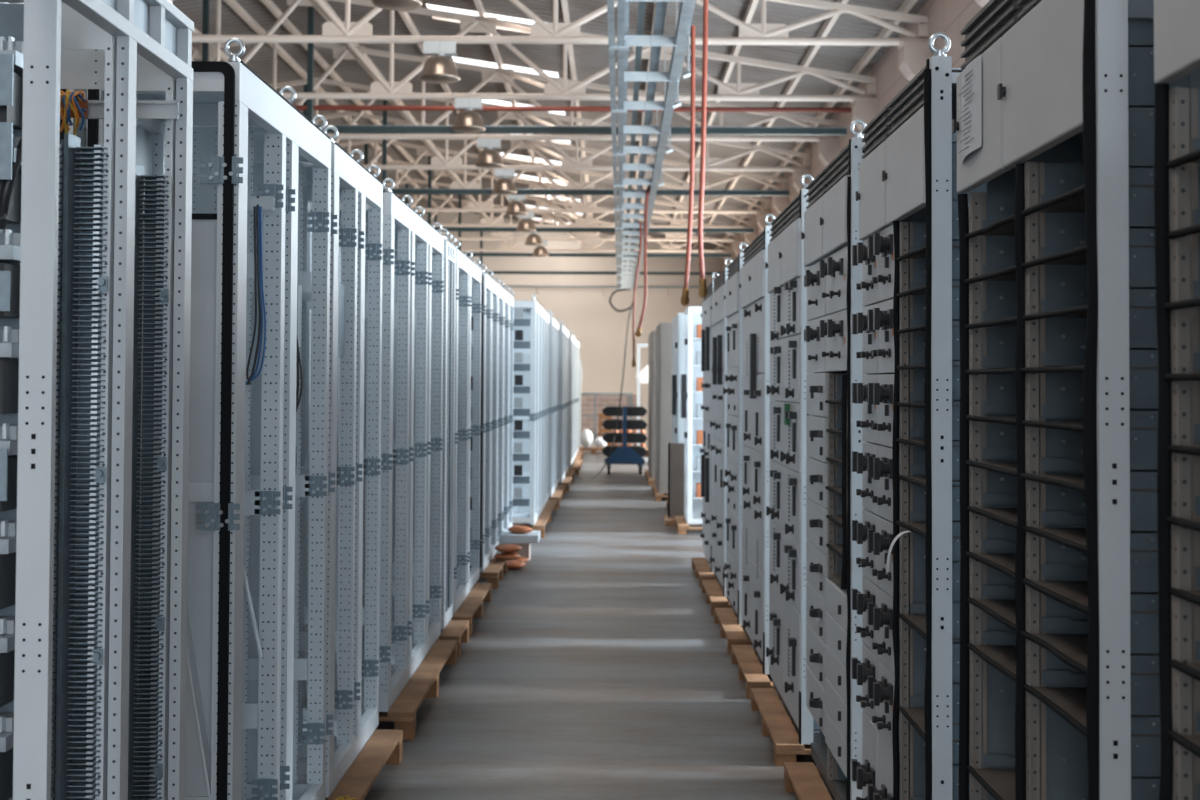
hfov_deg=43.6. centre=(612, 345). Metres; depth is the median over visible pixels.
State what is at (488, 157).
lamp
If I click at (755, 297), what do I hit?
electrical cabinet
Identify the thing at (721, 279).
grille
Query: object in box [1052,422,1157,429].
shelf
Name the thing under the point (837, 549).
shelf
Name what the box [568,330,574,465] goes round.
cabinet frame
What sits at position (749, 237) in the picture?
trim
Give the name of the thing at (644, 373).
roll
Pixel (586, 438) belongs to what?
sack
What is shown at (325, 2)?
beam
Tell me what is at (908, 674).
electrical cabinet
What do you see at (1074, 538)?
shelf
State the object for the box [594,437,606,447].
sack
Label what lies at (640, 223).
air hose
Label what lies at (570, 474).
wooden pallet
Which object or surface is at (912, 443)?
shelf
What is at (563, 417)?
cabinet frame
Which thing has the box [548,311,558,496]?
cabinet frame
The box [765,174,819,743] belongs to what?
electrical cabinet
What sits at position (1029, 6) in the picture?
grille
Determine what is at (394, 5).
lamp
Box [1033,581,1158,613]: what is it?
shelf
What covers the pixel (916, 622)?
shelf
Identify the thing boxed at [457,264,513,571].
cabinet frame
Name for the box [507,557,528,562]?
bag
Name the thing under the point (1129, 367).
shelf
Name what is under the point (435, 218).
rail
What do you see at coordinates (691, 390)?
tall cabinet
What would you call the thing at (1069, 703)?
shelf
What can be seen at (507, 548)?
bag
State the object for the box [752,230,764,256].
grille
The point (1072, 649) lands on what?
shelf
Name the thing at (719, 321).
electrical cabinet
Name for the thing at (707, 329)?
socket
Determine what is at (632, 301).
power cable
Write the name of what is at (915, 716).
shelf
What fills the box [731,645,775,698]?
wooden pallet
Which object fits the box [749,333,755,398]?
socket
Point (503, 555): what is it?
bag
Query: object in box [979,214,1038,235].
shelf
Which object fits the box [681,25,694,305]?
air hose
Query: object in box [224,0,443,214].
trim
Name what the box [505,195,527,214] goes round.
lamp
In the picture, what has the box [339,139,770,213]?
roof truss
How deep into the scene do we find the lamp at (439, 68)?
15.68 m
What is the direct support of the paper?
attached to the electrical cabinet at (1058, 319)
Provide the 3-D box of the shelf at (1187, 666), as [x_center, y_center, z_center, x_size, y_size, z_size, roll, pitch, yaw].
[0.971,0.417,1.803,0.436,0.005,0.373,0,-1,0]
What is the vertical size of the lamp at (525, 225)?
0.420 m
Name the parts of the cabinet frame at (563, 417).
post, post, post, post, post, post, post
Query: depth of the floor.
7.44 m
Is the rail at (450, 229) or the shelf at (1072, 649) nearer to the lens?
the shelf at (1072, 649)
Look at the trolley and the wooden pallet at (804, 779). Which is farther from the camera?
the trolley
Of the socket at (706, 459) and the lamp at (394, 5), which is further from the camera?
the lamp at (394, 5)
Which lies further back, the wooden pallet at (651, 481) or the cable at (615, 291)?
the cable at (615, 291)
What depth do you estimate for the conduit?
45.99 m
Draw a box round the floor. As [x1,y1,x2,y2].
[325,432,834,799]
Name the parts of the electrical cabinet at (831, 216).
rotary handle, rotary handle, rotary handle, push knob, push knob, loop handle, loop handle, door, drawer, drawer, drawer, loop handle, loop handle, loop handle, drawer, loop handle, loop handle, loop handle, drawer, drawer, drawer, drawer, drawer, drawer, rotary handle, push knob, push knob, rotary handle, panel, push knob, rotary handle, rotary handle, push knob, drawer, drawer, drawer, drawer, drawer, drawer, drawer, door, guide plate, guide plate, guide plate, guide plate, guide plate, guide plate, post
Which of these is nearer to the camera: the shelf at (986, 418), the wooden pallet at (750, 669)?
the shelf at (986, 418)
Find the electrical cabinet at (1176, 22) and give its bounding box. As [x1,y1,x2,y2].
[1154,0,1199,799]
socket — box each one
[672,375,676,414]
[681,374,686,417]
[701,329,704,370]
[701,454,704,496]
[705,327,709,370]
[705,458,708,501]
[712,337,716,384]
[717,335,721,384]
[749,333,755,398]
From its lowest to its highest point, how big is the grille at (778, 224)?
0.101 m
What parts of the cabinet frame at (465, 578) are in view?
post, post, tie plate, post, post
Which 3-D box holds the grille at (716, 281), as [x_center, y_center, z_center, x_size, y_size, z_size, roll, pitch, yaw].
[0.755,-0.451,10.931,0.016,0.101,0.540,0,-1,0]
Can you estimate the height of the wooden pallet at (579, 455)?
0.116 m
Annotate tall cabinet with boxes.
[637,344,647,461]
[648,330,655,478]
[655,323,671,493]
[672,313,684,442]
[681,306,703,523]
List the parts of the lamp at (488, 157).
lamp shade, mounting plate, glass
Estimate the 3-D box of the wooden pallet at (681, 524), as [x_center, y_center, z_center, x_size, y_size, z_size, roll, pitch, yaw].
[1.022,1.851,15.509,0.740,0.086,1.100,0,-1,0]
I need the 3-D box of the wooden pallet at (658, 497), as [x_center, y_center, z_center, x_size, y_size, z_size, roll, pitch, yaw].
[0.966,1.963,20.108,0.850,0.086,1.900,0,-1,0]
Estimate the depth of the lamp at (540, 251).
37.57 m
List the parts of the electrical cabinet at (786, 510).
rotary handle, rotary handle, rotary handle, rotary handle, rotary handle, rotary handle, rotary handle, rotary handle, rotary handle, door, drawer, drawer, drawer, drawer, drawer, drawer, rotary handle, rotary handle, rotary handle, rotary handle, rotary handle, rotary handle, rotary handle, rotary handle, rotary handle, door, drawer, drawer, drawer, drawer, drawer, drawer, post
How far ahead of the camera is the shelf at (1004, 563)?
2.99 m
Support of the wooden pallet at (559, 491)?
on the floor
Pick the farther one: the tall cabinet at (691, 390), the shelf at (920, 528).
the tall cabinet at (691, 390)
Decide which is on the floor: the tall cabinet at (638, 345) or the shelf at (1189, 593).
the tall cabinet at (638, 345)
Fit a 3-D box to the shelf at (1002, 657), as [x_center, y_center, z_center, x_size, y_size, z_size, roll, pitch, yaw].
[0.970,0.621,2.938,0.436,0.005,0.383,0,-1,0]
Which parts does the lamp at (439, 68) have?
glass, lamp shade, mounting plate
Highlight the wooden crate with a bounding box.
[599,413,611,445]
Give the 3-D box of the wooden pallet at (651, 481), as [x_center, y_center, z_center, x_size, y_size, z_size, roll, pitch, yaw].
[0.956,2.040,23.257,0.870,0.086,2.400,0,-1,0]
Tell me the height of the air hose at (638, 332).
2.237 m
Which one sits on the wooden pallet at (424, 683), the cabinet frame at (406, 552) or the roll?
the cabinet frame at (406, 552)
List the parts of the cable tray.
plate, splice plate, splice plate, splice plate, splice plate, rail, plate, hanger rod, hanger rod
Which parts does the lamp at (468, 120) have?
lamp shade, mounting plate, glass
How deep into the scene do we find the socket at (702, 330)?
12.15 m
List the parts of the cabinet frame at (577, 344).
post, post, post, post, post, post, post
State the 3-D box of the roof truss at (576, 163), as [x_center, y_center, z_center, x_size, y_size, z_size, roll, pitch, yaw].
[-5.341,-3.701,26.668,17.325,1.544,3.170,0,-1,0]
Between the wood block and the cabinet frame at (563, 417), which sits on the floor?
the wood block
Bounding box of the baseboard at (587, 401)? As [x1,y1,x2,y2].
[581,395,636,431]
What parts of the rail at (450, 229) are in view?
rail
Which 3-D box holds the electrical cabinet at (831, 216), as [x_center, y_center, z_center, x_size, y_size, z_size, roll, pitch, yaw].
[1.024,0.426,5.245,0.651,2.261,1.093,0,-1,0]
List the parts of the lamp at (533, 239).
lamp shade, glass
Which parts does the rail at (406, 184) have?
rail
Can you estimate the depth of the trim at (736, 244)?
37.56 m
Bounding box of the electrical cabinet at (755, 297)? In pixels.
[739,214,776,673]
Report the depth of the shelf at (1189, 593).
1.96 m
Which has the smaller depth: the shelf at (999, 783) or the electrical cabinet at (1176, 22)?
the electrical cabinet at (1176, 22)
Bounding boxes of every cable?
[575,301,632,479]
[609,289,631,311]
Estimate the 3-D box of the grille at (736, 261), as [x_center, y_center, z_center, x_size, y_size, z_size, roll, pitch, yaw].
[0.755,-0.494,9.164,0.016,0.101,0.440,0,-1,0]
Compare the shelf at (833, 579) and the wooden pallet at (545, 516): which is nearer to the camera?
the shelf at (833, 579)
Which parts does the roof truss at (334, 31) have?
post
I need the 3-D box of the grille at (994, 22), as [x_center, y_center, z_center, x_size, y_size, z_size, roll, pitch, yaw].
[0.756,-0.645,3.014,0.016,0.101,0.427,0,-1,0]
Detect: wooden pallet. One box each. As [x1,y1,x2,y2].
[328,729,402,799]
[379,640,456,739]
[436,620,468,656]
[449,583,491,635]
[479,557,506,588]
[512,499,556,537]
[550,485,564,506]
[558,470,574,491]
[568,459,581,474]
[574,450,582,459]
[579,447,602,453]
[645,470,654,485]
[652,484,667,500]
[674,516,702,533]
[692,557,717,587]
[702,580,731,614]
[714,608,752,653]
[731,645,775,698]
[750,688,810,765]
[784,762,832,799]
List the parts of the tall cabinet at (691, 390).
post, post, panel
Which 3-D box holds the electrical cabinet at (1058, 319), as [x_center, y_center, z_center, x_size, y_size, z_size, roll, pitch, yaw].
[1.036,0.366,2.758,0.626,2.261,0.902,0,-1,0]
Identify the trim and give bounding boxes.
[192,27,229,61]
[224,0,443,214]
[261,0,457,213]
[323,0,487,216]
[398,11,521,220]
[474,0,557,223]
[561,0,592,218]
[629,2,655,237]
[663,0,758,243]
[692,0,848,248]
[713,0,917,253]
[724,252,734,264]
[733,241,744,255]
[744,228,756,243]
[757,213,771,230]
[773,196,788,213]
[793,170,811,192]
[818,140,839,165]
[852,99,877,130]
[898,43,930,80]
[975,0,988,6]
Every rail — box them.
[303,84,788,195]
[364,143,753,232]
[405,183,730,257]
[434,214,721,274]
[581,393,632,441]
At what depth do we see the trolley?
24.71 m
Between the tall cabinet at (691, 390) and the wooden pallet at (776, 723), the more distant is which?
the tall cabinet at (691, 390)
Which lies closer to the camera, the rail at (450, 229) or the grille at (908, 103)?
the grille at (908, 103)
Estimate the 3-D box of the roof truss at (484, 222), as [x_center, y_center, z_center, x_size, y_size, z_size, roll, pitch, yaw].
[-5.342,-3.471,36.070,17.325,1.544,3.170,0,-1,0]
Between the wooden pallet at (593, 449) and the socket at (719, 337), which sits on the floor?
the wooden pallet at (593, 449)
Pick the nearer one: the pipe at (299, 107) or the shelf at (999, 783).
the shelf at (999, 783)
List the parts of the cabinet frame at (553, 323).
post, post, post, post, post, post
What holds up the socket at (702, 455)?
attached to the electrical cabinet at (707, 328)
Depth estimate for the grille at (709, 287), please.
11.61 m
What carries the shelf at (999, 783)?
attached to the electrical cabinet at (1058, 319)
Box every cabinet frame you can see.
[0,0,193,799]
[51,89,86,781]
[87,38,330,799]
[253,125,382,797]
[303,178,443,711]
[394,228,455,629]
[453,240,481,613]
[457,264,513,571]
[512,293,549,524]
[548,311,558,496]
[558,320,568,482]
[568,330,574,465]
[573,335,579,457]
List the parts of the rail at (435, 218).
rail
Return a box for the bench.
[500,530,539,559]
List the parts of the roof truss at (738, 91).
post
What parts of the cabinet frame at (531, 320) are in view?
floor plate, tie plate, tie plate, tie plate, post, post, post, post, post, post, post, post, post, post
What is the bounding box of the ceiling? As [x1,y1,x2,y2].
[8,0,927,248]
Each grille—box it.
[707,283,711,297]
[713,277,719,291]
[718,270,724,287]
[727,260,733,279]
[732,255,739,274]
[742,240,753,265]
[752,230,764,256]
[770,211,785,241]
[783,193,799,228]
[806,166,827,208]
[825,144,850,191]
[862,102,890,158]
[888,66,925,134]
[961,0,1021,68]
[1018,0,1041,17]
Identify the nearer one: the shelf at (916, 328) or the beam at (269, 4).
the shelf at (916, 328)
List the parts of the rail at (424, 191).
rail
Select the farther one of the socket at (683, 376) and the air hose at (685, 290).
the socket at (683, 376)
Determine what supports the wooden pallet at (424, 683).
on the floor
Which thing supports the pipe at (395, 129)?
hanging from the roof truss at (738, 91)
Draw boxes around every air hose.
[632,222,641,366]
[635,178,650,336]
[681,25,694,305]
[698,0,707,296]
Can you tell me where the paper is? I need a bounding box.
[958,54,981,161]
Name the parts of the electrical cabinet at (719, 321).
door, drawer, drawer, drawer, drawer, drawer, rotary handle, drawer, drawer, door, drawer, drawer, drawer, post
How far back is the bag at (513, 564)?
12.08 m
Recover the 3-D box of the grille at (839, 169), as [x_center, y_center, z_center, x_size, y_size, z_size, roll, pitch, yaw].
[0.756,-0.595,5.031,0.016,0.101,0.522,0,-1,0]
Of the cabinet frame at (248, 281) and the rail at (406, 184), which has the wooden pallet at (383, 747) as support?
the cabinet frame at (248, 281)
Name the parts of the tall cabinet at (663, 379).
door, panel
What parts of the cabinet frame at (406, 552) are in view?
post, panel, post, panel, floor plate, tie plate, tie plate, tie plate, post, post, tie plate, tie plate, tie plate, post, tie plate, tie plate, post, post, post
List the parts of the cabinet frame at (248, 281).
post, panel, post, mounting plate, tie plate, tie plate, roof panel, post, tie plate, tie plate, tie plate, cross rail, post, tie plate, tie plate, tie plate, post, post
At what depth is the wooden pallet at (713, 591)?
10.16 m
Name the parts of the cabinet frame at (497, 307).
post, post, post, post, post, post, post, post, post, post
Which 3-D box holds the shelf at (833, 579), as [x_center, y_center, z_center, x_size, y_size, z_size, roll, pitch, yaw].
[0.949,0.795,5.002,0.396,0.008,0.520,0,-1,0]
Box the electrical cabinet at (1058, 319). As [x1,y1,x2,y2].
[952,0,1199,799]
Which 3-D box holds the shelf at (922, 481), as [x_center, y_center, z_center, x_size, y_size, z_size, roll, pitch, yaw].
[0.972,0.336,3.728,0.436,0.005,0.358,0,-1,0]
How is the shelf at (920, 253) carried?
attached to the electrical cabinet at (908, 674)
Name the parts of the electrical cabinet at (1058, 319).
door, guide plate, guide plate, guide plate, guide plate, guide plate, guide plate, guide plate, guide plate, guide plate, guide plate, guide plate, door, guide plate, guide plate, guide plate, guide plate, guide plate, guide plate, guide plate, guide plate, panel, guide plate, guide plate, post, panel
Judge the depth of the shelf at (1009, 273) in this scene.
2.98 m
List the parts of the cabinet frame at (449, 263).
post, post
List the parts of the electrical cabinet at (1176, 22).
door, guide plate, guide plate, guide plate, guide plate, guide plate, guide plate, guide plate, guide plate, guide plate, guide plate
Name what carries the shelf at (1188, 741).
attached to the electrical cabinet at (1176, 22)
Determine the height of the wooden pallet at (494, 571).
0.116 m
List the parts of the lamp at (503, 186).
lamp shade, mounting plate, glass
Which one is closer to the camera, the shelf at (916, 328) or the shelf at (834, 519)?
the shelf at (916, 328)
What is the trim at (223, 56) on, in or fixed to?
attached to the wall at (601, 330)
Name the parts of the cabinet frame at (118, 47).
plate, plate, plate, plate, mounting plate, post, steel rail, post, post, cross rail, steel rail, hinge plate, post, post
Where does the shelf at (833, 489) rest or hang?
attached to the electrical cabinet at (831, 216)
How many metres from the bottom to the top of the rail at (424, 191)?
1.898 m
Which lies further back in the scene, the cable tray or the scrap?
the cable tray
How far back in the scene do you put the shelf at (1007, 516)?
2.98 m
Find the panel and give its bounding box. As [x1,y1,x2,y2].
[668,443,683,517]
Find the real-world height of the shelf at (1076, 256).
0.005 m
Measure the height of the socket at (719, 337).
0.340 m
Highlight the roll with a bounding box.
[636,365,647,447]
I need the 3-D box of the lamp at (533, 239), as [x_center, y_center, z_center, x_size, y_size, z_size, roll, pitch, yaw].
[-1.819,-2.525,34.562,0.430,0.420,0.430,0,-1,0]
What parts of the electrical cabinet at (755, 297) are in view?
rotary handle, rotary handle, rotary handle, drawer, drawer, rotary handle, door, drawer, drawer, rotary handle, drawer, rotary handle, rotary handle, rotary handle, rotary handle, door, drawer, drawer, drawer, drawer, rotary handle, drawer, post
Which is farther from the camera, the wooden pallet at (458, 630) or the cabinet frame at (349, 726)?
the wooden pallet at (458, 630)
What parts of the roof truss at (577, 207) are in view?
post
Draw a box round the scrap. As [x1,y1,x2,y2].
[335,795,355,799]
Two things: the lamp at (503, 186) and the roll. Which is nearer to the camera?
the lamp at (503, 186)
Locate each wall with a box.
[422,212,720,394]
[721,0,982,271]
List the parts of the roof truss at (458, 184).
post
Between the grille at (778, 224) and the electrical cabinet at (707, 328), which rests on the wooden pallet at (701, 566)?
the electrical cabinet at (707, 328)
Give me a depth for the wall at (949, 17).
17.72 m
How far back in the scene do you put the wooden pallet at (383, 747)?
5.51 m
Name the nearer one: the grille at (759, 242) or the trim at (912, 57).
the grille at (759, 242)
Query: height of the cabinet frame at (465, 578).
2.268 m
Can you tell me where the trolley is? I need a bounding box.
[602,406,646,473]
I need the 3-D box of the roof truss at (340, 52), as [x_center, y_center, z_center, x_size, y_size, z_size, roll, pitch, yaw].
[-5.340,-3.778,23.534,17.325,1.544,3.170,0,-1,0]
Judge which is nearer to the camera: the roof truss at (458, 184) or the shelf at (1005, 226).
the shelf at (1005, 226)
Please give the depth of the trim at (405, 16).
21.00 m
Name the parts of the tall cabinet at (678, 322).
door, panel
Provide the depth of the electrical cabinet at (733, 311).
9.15 m
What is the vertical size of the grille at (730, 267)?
0.101 m
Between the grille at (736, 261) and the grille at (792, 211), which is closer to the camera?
the grille at (792, 211)
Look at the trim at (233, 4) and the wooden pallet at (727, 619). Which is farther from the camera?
the trim at (233, 4)
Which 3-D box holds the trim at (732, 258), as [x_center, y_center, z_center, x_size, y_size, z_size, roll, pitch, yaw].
[3.181,-2.346,40.850,0.300,0.395,0.320,0,-1,0]
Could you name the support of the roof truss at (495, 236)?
attached to the wall
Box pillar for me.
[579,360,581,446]
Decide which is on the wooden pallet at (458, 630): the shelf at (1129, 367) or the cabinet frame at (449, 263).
the cabinet frame at (449, 263)
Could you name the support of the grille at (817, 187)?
attached to the electrical cabinet at (831, 216)
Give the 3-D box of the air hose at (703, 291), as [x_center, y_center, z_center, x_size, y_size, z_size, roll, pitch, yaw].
[0.640,-1.535,10.641,0.072,2.384,0.076,0,-1,0]
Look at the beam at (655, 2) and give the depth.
22.49 m
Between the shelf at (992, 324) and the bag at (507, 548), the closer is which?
the shelf at (992, 324)
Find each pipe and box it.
[202,0,846,135]
[294,105,851,112]
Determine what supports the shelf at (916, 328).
attached to the electrical cabinet at (908, 674)
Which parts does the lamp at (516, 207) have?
lamp shade, mounting plate, glass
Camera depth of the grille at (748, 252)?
8.32 m
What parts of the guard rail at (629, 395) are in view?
post, rail, rail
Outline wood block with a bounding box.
[663,515,674,525]
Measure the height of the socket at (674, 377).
0.450 m
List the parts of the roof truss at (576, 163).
post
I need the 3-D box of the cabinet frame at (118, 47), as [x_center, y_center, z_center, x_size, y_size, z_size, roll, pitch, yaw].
[-1.135,0.325,2.722,0.392,2.261,1.258,0,-1,0]
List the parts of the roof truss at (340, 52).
post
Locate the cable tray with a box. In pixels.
[607,0,695,289]
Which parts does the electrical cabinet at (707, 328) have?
door, drawer, drawer, drawer, door, drawer, drawer, drawer, drawer, drawer, post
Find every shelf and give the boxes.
[827,573,846,592]
[831,487,841,492]
[831,516,841,523]
[831,545,841,553]
[903,522,981,537]
[904,615,981,639]
[904,708,981,741]
[906,245,980,258]
[906,476,981,486]
[909,440,981,446]
[910,285,958,294]
[913,325,958,331]
[974,645,1039,681]
[974,769,1040,799]
[975,599,1039,630]
[977,554,1039,578]
[978,508,1039,526]
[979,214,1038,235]
[980,462,1039,474]
[983,265,1038,280]
[984,416,1039,420]
[990,322,1016,326]
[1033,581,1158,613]
[1033,634,1158,674]
[1033,687,1160,736]
[1035,185,1189,212]
[1037,475,1156,490]
[1037,528,1191,551]
[1040,245,1154,264]
[1049,306,1155,317]
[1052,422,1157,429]
[1129,367,1190,368]
[1183,736,1199,746]
[1184,663,1199,670]
[1187,591,1199,595]
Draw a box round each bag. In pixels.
[494,552,520,559]
[495,544,521,552]
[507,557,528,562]
[507,560,525,568]
[508,525,532,532]
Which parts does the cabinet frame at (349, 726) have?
tie plate, floor plate, tie plate, tie plate, post, tie plate, tie plate, tie plate, post, post, post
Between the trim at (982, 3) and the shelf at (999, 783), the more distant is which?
the trim at (982, 3)
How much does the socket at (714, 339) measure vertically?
0.340 m
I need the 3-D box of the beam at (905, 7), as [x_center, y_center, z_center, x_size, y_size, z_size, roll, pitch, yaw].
[3.115,-3.317,27.840,0.060,0.100,36.500,0,-1,0]
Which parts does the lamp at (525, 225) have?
lamp shade, mounting plate, glass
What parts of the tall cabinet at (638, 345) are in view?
post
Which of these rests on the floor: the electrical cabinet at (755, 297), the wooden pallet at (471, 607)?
the wooden pallet at (471, 607)
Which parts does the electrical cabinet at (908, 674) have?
rotary handle, rotary handle, rotary handle, rotary handle, rotary handle, rotary handle, rotary handle, rotary handle, push knob, push knob, push knob, push knob, push knob, rotary handle, push knob, push knob, push knob, rotary handle, rotary handle, rotary handle, rotary handle, rotary handle, rotary handle, rotary handle, push knob, push knob, push knob, push knob, push knob, push knob, push knob, drawer, drawer, drawer, drawer, drawer, drawer, drawer, drawer, door, rotary handle, rotary handle, rotary handle, rotary handle, rotary handle, rotary handle, rotary handle, rotary handle, push knob, push knob, push knob, push knob, push knob, push knob, push knob, rotary handle, rotary handle, rotary handle, rotary handle, rotary handle, rotary handle, rotary handle, rotary handle, push knob, push knob, push knob, push knob, push knob, push knob, push knob, drawer, drawer, drawer, drawer, drawer, drawer, drawer, drawer, paper strip, door, guide plate, guide plate, guide plate, guide plate, guide plate, guide plate, guide plate, guide plate, guide plate, panel, guide plate, post, guide plate, roof panel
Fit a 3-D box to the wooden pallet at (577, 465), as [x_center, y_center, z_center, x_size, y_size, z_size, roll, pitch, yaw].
[-0.909,2.082,25.907,0.700,0.116,2.700,0,-1,0]
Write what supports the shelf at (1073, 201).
attached to the electrical cabinet at (1058, 319)
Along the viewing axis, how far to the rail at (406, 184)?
37.99 m
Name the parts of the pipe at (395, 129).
rail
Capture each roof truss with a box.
[61,0,876,102]
[170,0,928,47]
[192,34,839,142]
[269,78,810,172]
[313,111,788,189]
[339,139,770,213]
[372,160,756,227]
[387,179,744,241]
[404,195,733,252]
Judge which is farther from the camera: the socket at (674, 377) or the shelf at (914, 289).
the socket at (674, 377)
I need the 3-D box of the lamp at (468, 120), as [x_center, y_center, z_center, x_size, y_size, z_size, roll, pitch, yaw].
[-1.817,-2.908,18.892,0.430,0.420,0.430,0,-1,0]
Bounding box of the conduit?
[502,285,707,294]
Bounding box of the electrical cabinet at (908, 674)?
[852,32,985,799]
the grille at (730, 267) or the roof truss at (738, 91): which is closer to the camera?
the grille at (730, 267)
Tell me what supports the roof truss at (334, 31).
attached to the wall
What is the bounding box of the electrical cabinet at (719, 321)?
[710,259,732,596]
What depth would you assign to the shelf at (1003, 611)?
2.99 m
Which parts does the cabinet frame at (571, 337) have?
post, post, post, post, post, post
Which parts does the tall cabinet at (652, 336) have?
door, panel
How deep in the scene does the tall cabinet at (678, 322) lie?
16.62 m
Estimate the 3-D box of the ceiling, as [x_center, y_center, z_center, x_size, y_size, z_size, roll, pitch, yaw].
[-5.031,-4.230,19.609,16.700,1.320,53.000,0,-1,0]
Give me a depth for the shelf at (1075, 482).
2.45 m
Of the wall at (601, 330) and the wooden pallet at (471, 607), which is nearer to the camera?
the wooden pallet at (471, 607)
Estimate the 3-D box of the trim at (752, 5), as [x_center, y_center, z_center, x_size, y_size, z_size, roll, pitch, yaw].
[1.566,-3.556,27.845,0.060,0.100,36.500,0,-1,0]
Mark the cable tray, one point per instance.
(680, 41)
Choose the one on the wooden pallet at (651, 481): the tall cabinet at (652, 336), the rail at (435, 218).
the tall cabinet at (652, 336)
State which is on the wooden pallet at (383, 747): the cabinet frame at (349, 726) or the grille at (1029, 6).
the cabinet frame at (349, 726)
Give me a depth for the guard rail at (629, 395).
37.96 m
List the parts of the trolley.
padded arm, padded arm, padded arm, padded arm, plate, frame, padded arm, padded arm, padded arm, padded arm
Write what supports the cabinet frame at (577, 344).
on the wooden pallet at (579, 455)
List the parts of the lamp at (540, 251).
lamp shade, glass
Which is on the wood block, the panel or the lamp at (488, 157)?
the panel
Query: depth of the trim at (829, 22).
20.43 m
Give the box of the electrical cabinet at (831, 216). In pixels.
[801,119,879,799]
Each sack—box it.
[580,429,592,447]
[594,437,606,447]
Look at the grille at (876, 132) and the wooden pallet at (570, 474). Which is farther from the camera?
the wooden pallet at (570, 474)
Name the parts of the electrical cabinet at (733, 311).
rotary handle, rotary handle, drawer, door, drawer, drawer, drawer, drawer, drawer, rotary handle, rotary handle, rotary handle, rotary handle, rotary handle, rotary handle, drawer, drawer, drawer, drawer, drawer, door, drawer, post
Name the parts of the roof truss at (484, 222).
post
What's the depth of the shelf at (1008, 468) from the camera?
2.96 m
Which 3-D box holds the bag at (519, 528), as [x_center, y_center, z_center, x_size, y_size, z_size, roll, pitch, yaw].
[-0.788,1.557,12.744,0.210,0.062,0.253,0,-1,0]
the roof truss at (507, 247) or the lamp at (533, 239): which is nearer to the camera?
the lamp at (533, 239)
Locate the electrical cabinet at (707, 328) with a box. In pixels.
[700,273,718,572]
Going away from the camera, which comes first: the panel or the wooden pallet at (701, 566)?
the wooden pallet at (701, 566)
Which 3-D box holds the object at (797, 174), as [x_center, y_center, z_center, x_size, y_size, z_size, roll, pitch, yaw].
[3.182,-2.729,25.180,0.300,0.395,0.320,0,-1,0]
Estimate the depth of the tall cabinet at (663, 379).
19.29 m
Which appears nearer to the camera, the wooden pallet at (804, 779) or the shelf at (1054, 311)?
the shelf at (1054, 311)
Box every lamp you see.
[371,0,422,10]
[419,41,459,83]
[452,98,485,132]
[475,138,503,167]
[492,169,516,194]
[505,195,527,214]
[516,212,535,231]
[525,232,542,245]
[532,240,548,256]
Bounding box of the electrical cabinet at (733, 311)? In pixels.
[723,242,748,624]
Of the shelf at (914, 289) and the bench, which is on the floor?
the bench

